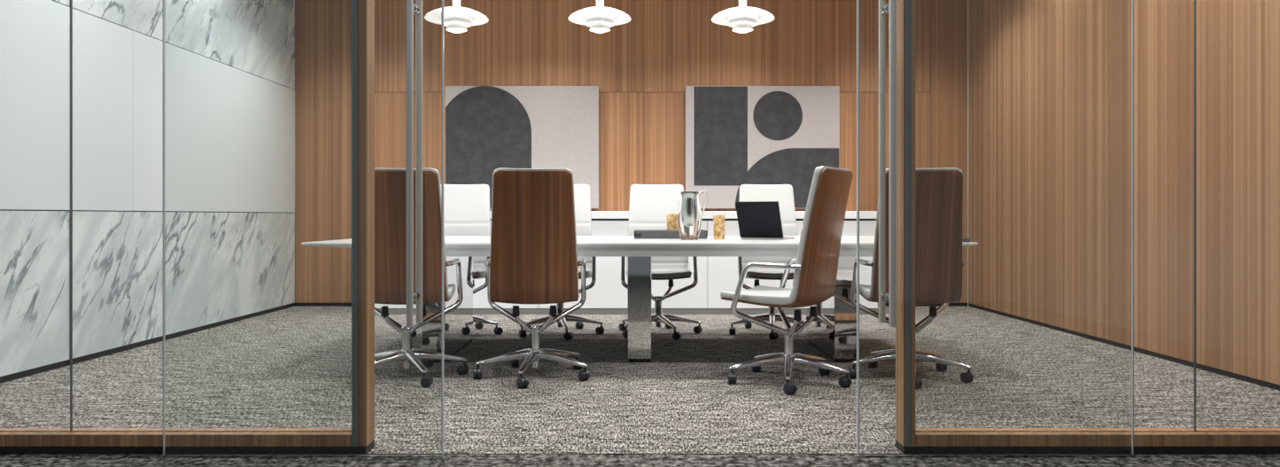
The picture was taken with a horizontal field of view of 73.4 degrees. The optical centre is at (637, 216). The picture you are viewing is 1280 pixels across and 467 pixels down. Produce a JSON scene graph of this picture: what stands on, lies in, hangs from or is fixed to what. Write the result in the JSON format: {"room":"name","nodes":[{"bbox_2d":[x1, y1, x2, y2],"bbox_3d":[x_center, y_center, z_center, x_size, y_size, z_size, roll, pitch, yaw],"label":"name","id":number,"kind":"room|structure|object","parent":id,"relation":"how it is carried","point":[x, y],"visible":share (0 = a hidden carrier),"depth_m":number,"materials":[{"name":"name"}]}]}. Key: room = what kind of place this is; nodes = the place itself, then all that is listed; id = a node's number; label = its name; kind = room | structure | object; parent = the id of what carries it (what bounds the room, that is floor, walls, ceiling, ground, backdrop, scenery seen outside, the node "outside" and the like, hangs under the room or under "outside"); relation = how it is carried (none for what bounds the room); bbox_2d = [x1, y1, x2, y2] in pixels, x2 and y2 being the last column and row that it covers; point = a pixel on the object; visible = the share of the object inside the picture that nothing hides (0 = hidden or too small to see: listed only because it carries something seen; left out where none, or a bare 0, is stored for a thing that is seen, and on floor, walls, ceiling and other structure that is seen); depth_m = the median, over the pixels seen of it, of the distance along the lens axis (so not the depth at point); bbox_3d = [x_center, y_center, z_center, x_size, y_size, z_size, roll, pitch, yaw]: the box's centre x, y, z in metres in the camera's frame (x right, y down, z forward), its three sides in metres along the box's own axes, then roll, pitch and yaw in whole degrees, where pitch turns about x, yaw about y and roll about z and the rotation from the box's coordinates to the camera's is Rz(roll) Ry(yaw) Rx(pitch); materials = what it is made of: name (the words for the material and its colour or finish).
{"room":"office","nodes":[
{"label":"office","id":0,"kind":"room"},
{"bbox_2d":[0,0,294,376],"bbox_3d":[-3.426,-0.715,5.875,0.128,3.200,5.350,0,0,0],"label":"wall","id":1,"kind":"structure","parent":0,"point":[229,65],"depth_m":5.80,"materials":[{"name":"white stone"}]},
{"bbox_2d":[0,302,294,383],"bbox_3d":[-3.381,0.868,5.835,0.013,0.034,5.230,0,0,0],"label":"baseboard","id":2,"kind":"structure","parent":1,"relation":"attached to","point":[29,372],"depth_m":5.67,"materials":[{"name":"black"}]},
{"bbox_2d":[0,0,374,454],"bbox_3d":[-2.190,-0.715,3.247,2.360,3.200,0.106,0,0,0],"label":"window","id":3,"kind":"structure","parent":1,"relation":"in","point":[360,438],"depth_m":3.20,"materials":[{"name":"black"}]},
{"bbox_2d":[294,0,969,305],"bbox_3d":[-0.060,-0.715,8.510,6.820,3.200,0.120,0,0,0],"label":"wall","id":4,"kind":"structure","parent":0,"point":[642,67],"depth_m":8.45,"materials":[{"name":"brown wood"}]},
{"bbox_2d":[444,85,598,208],"bbox_3d":[-1.131,-0.674,8.418,1.502,1.195,0.059,0,0,0],"label":"wall art","id":5,"kind":"object","parent":4,"relation":"attached to","point":[488,128],"visible":0.85,"depth_m":8.39,"materials":[{"name":"grey fabric"}]},
{"bbox_2d":[294,302,967,306],"bbox_3d":[-0.060,0.870,8.460,6.620,0.031,0.014,0,0,0],"label":"baseboard","id":6,"kind":"structure","parent":4,"relation":"attached to","point":[296,304],"depth_m":8.45,"materials":[{"name":"black wood"}]},
{"bbox_2d":[685,85,839,208],"bbox_3d":[1.220,-0.674,8.418,1.505,1.195,0.060,0,0,0],"label":"wall art","id":7,"kind":"object","parent":4,"relation":"attached to","point":[736,136],"visible":0.84,"depth_m":8.39,"materials":[{"name":"grey fabric"}]},
{"bbox_2d":[0,305,1279,466],"bbox_3d":[-0.060,0.910,3.025,7.820,0.050,11.050,0,0,0],"label":"floor","id":8,"kind":"structure","parent":0,"point":[290,367],"depth_m":4.22,"materials":[{"name":"grey carpet"}]},
{"bbox_2d":[350,168,468,387],"bbox_3d":[-1.266,0.317,4.741,0.648,1.137,0.641,0,0,-5],"label":"chair","id":9,"kind":"object","parent":8,"relation":"on","point":[390,183],"visible":0.6,"depth_m":4.53,"materials":[{"name":"brown wood"}]},
{"bbox_2d":[374,168,455,299],"bbox_3d":[-1.271,0.108,4.741,0.482,0.720,0.596,0,0,-5],"label":"cushion","id":10,"kind":"object","parent":9,"relation":"on","point":[390,183],"depth_m":4.51,"materials":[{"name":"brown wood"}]},
{"bbox_2d":[411,184,502,337],"bbox_3d":[-1.348,0.317,6.449,0.670,1.137,0.634,0,0,0],"label":"chair","id":11,"kind":"object","parent":8,"relation":"on","point":[466,206],"visible":0.36,"depth_m":6.66,"materials":[{"name":"white leather"}]},
{"bbox_2d":[440,184,490,276],"bbox_3d":[-1.365,0.108,6.449,0.482,0.720,0.596,0,0,0],"label":"cushion","id":12,"kind":"object","parent":11,"relation":"on","point":[466,206],"depth_m":6.66,"materials":[{"name":"grey leather"}]},
{"bbox_2d":[473,168,589,387],"bbox_3d":[-0.583,0.317,4.737,0.629,1.137,0.676,0,0,-4],"label":"chair","id":13,"kind":"object","parent":8,"relation":"on","point":[533,259],"visible":1,"depth_m":4.54,"materials":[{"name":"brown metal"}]},
{"bbox_2d":[488,168,579,298],"bbox_3d":[-0.567,0.108,4.761,0.482,0.720,0.596,0,0,-4],"label":"cushion","id":14,"kind":"object","parent":13,"relation":"on","point":[533,249],"depth_m":4.53,"materials":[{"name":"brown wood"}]},
{"bbox_2d":[519,184,604,340],"bbox_3d":[-0.560,0.317,6.459,0.624,1.137,0.656,0,0,1],"label":"chair","id":15,"kind":"object","parent":8,"relation":"on","point":[582,193],"visible":0.39,"depth_m":6.60,"materials":[{"name":"white leather"}]},
{"bbox_2d":[574,184,591,277],"bbox_3d":[-0.585,0.108,6.459,0.482,0.720,0.596,0,0,1],"label":"cushion","id":16,"kind":"object","parent":15,"relation":"on","point":[582,193],"depth_m":6.66,"materials":[{"name":"grey leather"}]},
{"bbox_2d":[374,210,877,314],"bbox_3d":[-0.125,0.420,8.079,4.580,0.930,0.718,0,0,0],"label":"credenza","id":17,"kind":"object","parent":8,"relation":"on","point":[608,296],"visible":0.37,"depth_m":7.74,"materials":[{"name":"white paint"}]},
{"bbox_2d":[489,210,876,218],"bbox_3d":[-0.125,-0.011,8.079,4.580,0.068,0.718,0,0,0],"label":"countertop","id":18,"kind":"structure","parent":17,"relation":"on","point":[595,214],"depth_m":7.72,"materials":[{"name":"white paint"}]},
{"bbox_2d":[368,453,902,454],"bbox_3d":[-0.007,0.889,3.198,1.985,0.012,0.004,0,0,0],"label":"trim","id":19,"kind":"structure","parent":8,"relation":"on","point":[368,453],"depth_m":3.20,"materials":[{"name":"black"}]},
{"bbox_2d":[301,235,977,362],"bbox_3d":[0.010,0.517,5.680,3.850,0.735,1.600,0,0,0],"label":"conference table","id":20,"kind":"object","parent":8,"relation":"on","point":[833,331],"visible":0.56,"depth_m":5.20,"materials":[{"name":"white paint"}]},
{"bbox_2d":[634,229,707,238],"bbox_3d":[0.220,0.122,5.868,0.490,0.056,0.264,0,0,0],"label":"serving tray","id":21,"kind":"object","parent":20,"relation":"on","point":[638,233],"visible":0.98,"depth_m":5.74,"materials":[{"name":"grey"}]},
{"bbox_2d":[667,213,677,230],"bbox_3d":[0.236,0.063,5.920,0.075,0.157,0.075,0,0,0],"label":"tumbler","id":22,"kind":"object","parent":21,"relation":"in","point":[671,218],"visible":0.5,"depth_m":5.89,"materials":[{"name":"gold glass"}]},
{"bbox_2d":[676,190,708,240],"bbox_3d":[0.336,-0.007,5.454,0.180,0.313,0.160,0,0,38],"label":"carafe","id":23,"kind":"object","parent":20,"relation":"on","point":[689,214],"visible":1,"depth_m":5.40,"materials":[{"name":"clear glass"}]},
{"bbox_2d":[713,215,724,239],"bbox_3d":[0.528,0.071,5.580,0.075,0.157,0.075,0,0,0],"label":"tumbler","id":24,"kind":"object","parent":20,"relation":"on","point":[718,221],"visible":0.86,"depth_m":5.55,"materials":[{"name":"gold glass"}]},
{"bbox_2d":[735,201,794,239],"bbox_3d":[0.833,0.028,5.612,0.296,0.244,0.310,0,0,30],"label":"laptop","id":25,"kind":"object","parent":20,"relation":"on","point":[756,220],"visible":1,"depth_m":5.51,"materials":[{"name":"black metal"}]},
{"bbox_2d":[961,237,969,242],"bbox_3d":[1.790,0.138,5.000,0.230,0.024,0.160,0,0,0],"label":"notebook","id":26,"kind":"object","parent":20,"relation":"on","point":[964,239],"visible":0.15,"depth_m":4.92,"materials":[{"name":"grey paper"}]},
{"bbox_2d":[618,184,702,339],"bbox_3d":[0.171,0.317,6.479,0.633,1.137,0.649,0,0,-1],"label":"chair","id":27,"kind":"object","parent":8,"relation":"on","point":[649,206],"visible":0.62,"depth_m":6.65,"materials":[{"name":"white leather"}]},
{"bbox_2d":[626,184,691,278],"bbox_3d":[0.155,0.108,6.469,0.482,0.720,0.596,0,0,-1],"label":"cushion","id":28,"kind":"object","parent":27,"relation":"on","point":[649,206],"depth_m":6.68,"materials":[{"name":"grey leather"}]},
{"bbox_2d":[729,184,805,339],"bbox_3d":[0.998,0.317,6.478,0.629,1.137,0.676,0,0,-2],"label":"chair","id":29,"kind":"object","parent":8,"relation":"on","point":[782,193],"visible":0.49,"depth_m":6.66,"materials":[{"name":"white leather"}]},
{"bbox_2d":[737,184,797,278],"bbox_3d":[1.015,0.108,6.479,0.482,0.720,0.596,0,0,-2],"label":"cushion","id":30,"kind":"object","parent":29,"relation":"on","point":[782,193],"depth_m":6.69,"materials":[{"name":"grey leather"}]},
{"bbox_2d":[720,165,853,395],"bbox_3d":[0.819,0.317,4.590,0.644,1.137,0.644,0,0,35],"label":"chair","id":31,"kind":"object","parent":8,"relation":"on","point":[816,266],"visible":1,"depth_m":4.44,"materials":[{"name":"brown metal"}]},
{"bbox_2d":[720,165,850,305],"bbox_3d":[0.799,0.108,4.596,0.596,0.720,0.482,0,0,35],"label":"cushion","id":32,"kind":"object","parent":31,"relation":"on","point":[816,266],"depth_m":4.40,"materials":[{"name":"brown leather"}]},
{"bbox_2d":[849,167,973,388],"bbox_3d":[1.477,0.317,4.720,0.629,1.137,0.676,0,0,3],"label":"chair","id":33,"kind":"object","parent":8,"relation":"on","point":[939,263],"visible":0.75,"depth_m":4.53,"materials":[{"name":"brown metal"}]},
{"bbox_2d":[859,167,962,299],"bbox_3d":[1.496,0.108,4.741,0.482,0.720,0.596,0,0,3],"label":"cushion","id":34,"kind":"object","parent":33,"relation":"on","point":[938,191],"depth_m":4.51,"materials":[{"name":"brown leather"}]},
{"bbox_2d":[895,0,1279,454],"bbox_3d":[2.120,-0.715,3.247,2.260,3.200,0.106,0,0,0],"label":"window","id":35,"kind":"structure","parent":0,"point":[910,439],"depth_m":3.20,"materials":[{"name":"black"}]},
{"bbox_2d":[968,0,1279,385],"bbox_3d":[3.310,-0.715,5.875,0.120,3.200,5.350,0,0,0],"label":"wall","id":36,"kind":"structure","parent":0,"point":[1050,81],"depth_m":5.70,"materials":[{"name":"brown wood"}]},
{"bbox_2d":[967,0,968,306],"bbox_3d":[3.244,-0.715,8.444,0.009,3.200,0.011,0,0,0],"label":"trim","id":37,"kind":"structure","parent":36,"relation":"attached to","point":[967,0],"depth_m":8.44,"materials":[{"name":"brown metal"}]},
{"bbox_2d":[969,302,1279,390],"bbox_3d":[3.260,0.871,5.835,0.013,0.028,5.230,0,0,0],"label":"baseboard","id":38,"kind":"structure","parent":36,"relation":"attached to","point":[1238,376],"depth_m":5.46,"materials":[{"name":"black wood"}]},
{"bbox_3d":[-0.060,-2.365,5.825,6.820,0.100,5.450,0,0,0],"label":"ceiling","id":39,"kind":"structure","parent":0,"visible":0},
{"bbox_2d":[424,0,488,32],"bbox_3d":[-1.191,-1.760,5.650,0.415,1.107,0.415,0,0,0],"label":"pendant lamp","id":40,"kind":"object","parent":39,"relation":"hanging from","point":[457,19],"visible":0.98,"depth_m":5.60,"materials":[{"name":"white metal"}]},
{"bbox_2d":[567,0,631,32],"bbox_3d":[-0.250,-1.760,5.650,0.415,1.107,0.415,0,0,0],"label":"pendant lamp","id":41,"kind":"object","parent":39,"relation":"hanging from","point":[600,19],"visible":1,"depth_m":5.60,"materials":[{"name":"white metal"}]},
{"bbox_2d":[711,0,774,32],"bbox_3d":[0.690,-1.760,5.650,0.415,1.107,0.415,0,0,0],"label":"pendant lamp","id":42,"kind":"object","parent":39,"relation":"hanging from","point":[742,19],"visible":1,"depth_m":5.60,"materials":[{"name":"white metal"}]},
{"bbox_3d":[-0.060,-2.345,3.166,6.620,0.060,0.052,0,0,0],"label":"trim","id":43,"kind":"structure","parent":39,"relation":"attached to","visible":0},
{"bbox_2d":[162,0,443,455],"bbox_3d":[-1.231,-0.718,3.169,1.032,3.194,0.159,0,0,0],"label":"door","id":44,"kind":"structure","parent":43,"relation":"attached to","point":[412,8],"depth_m":3.16,"materials":[{"name":"clear glass"}]},
{"bbox_2d":[856,0,1133,455],"bbox_3d":[1.316,-0.718,3.169,1.016,3.194,0.159,0,0,0],"label":"door","id":45,"kind":"structure","parent":43,"relation":"attached to","point":[890,8],"depth_m":3.16,"materials":[{"name":"clear glass"}]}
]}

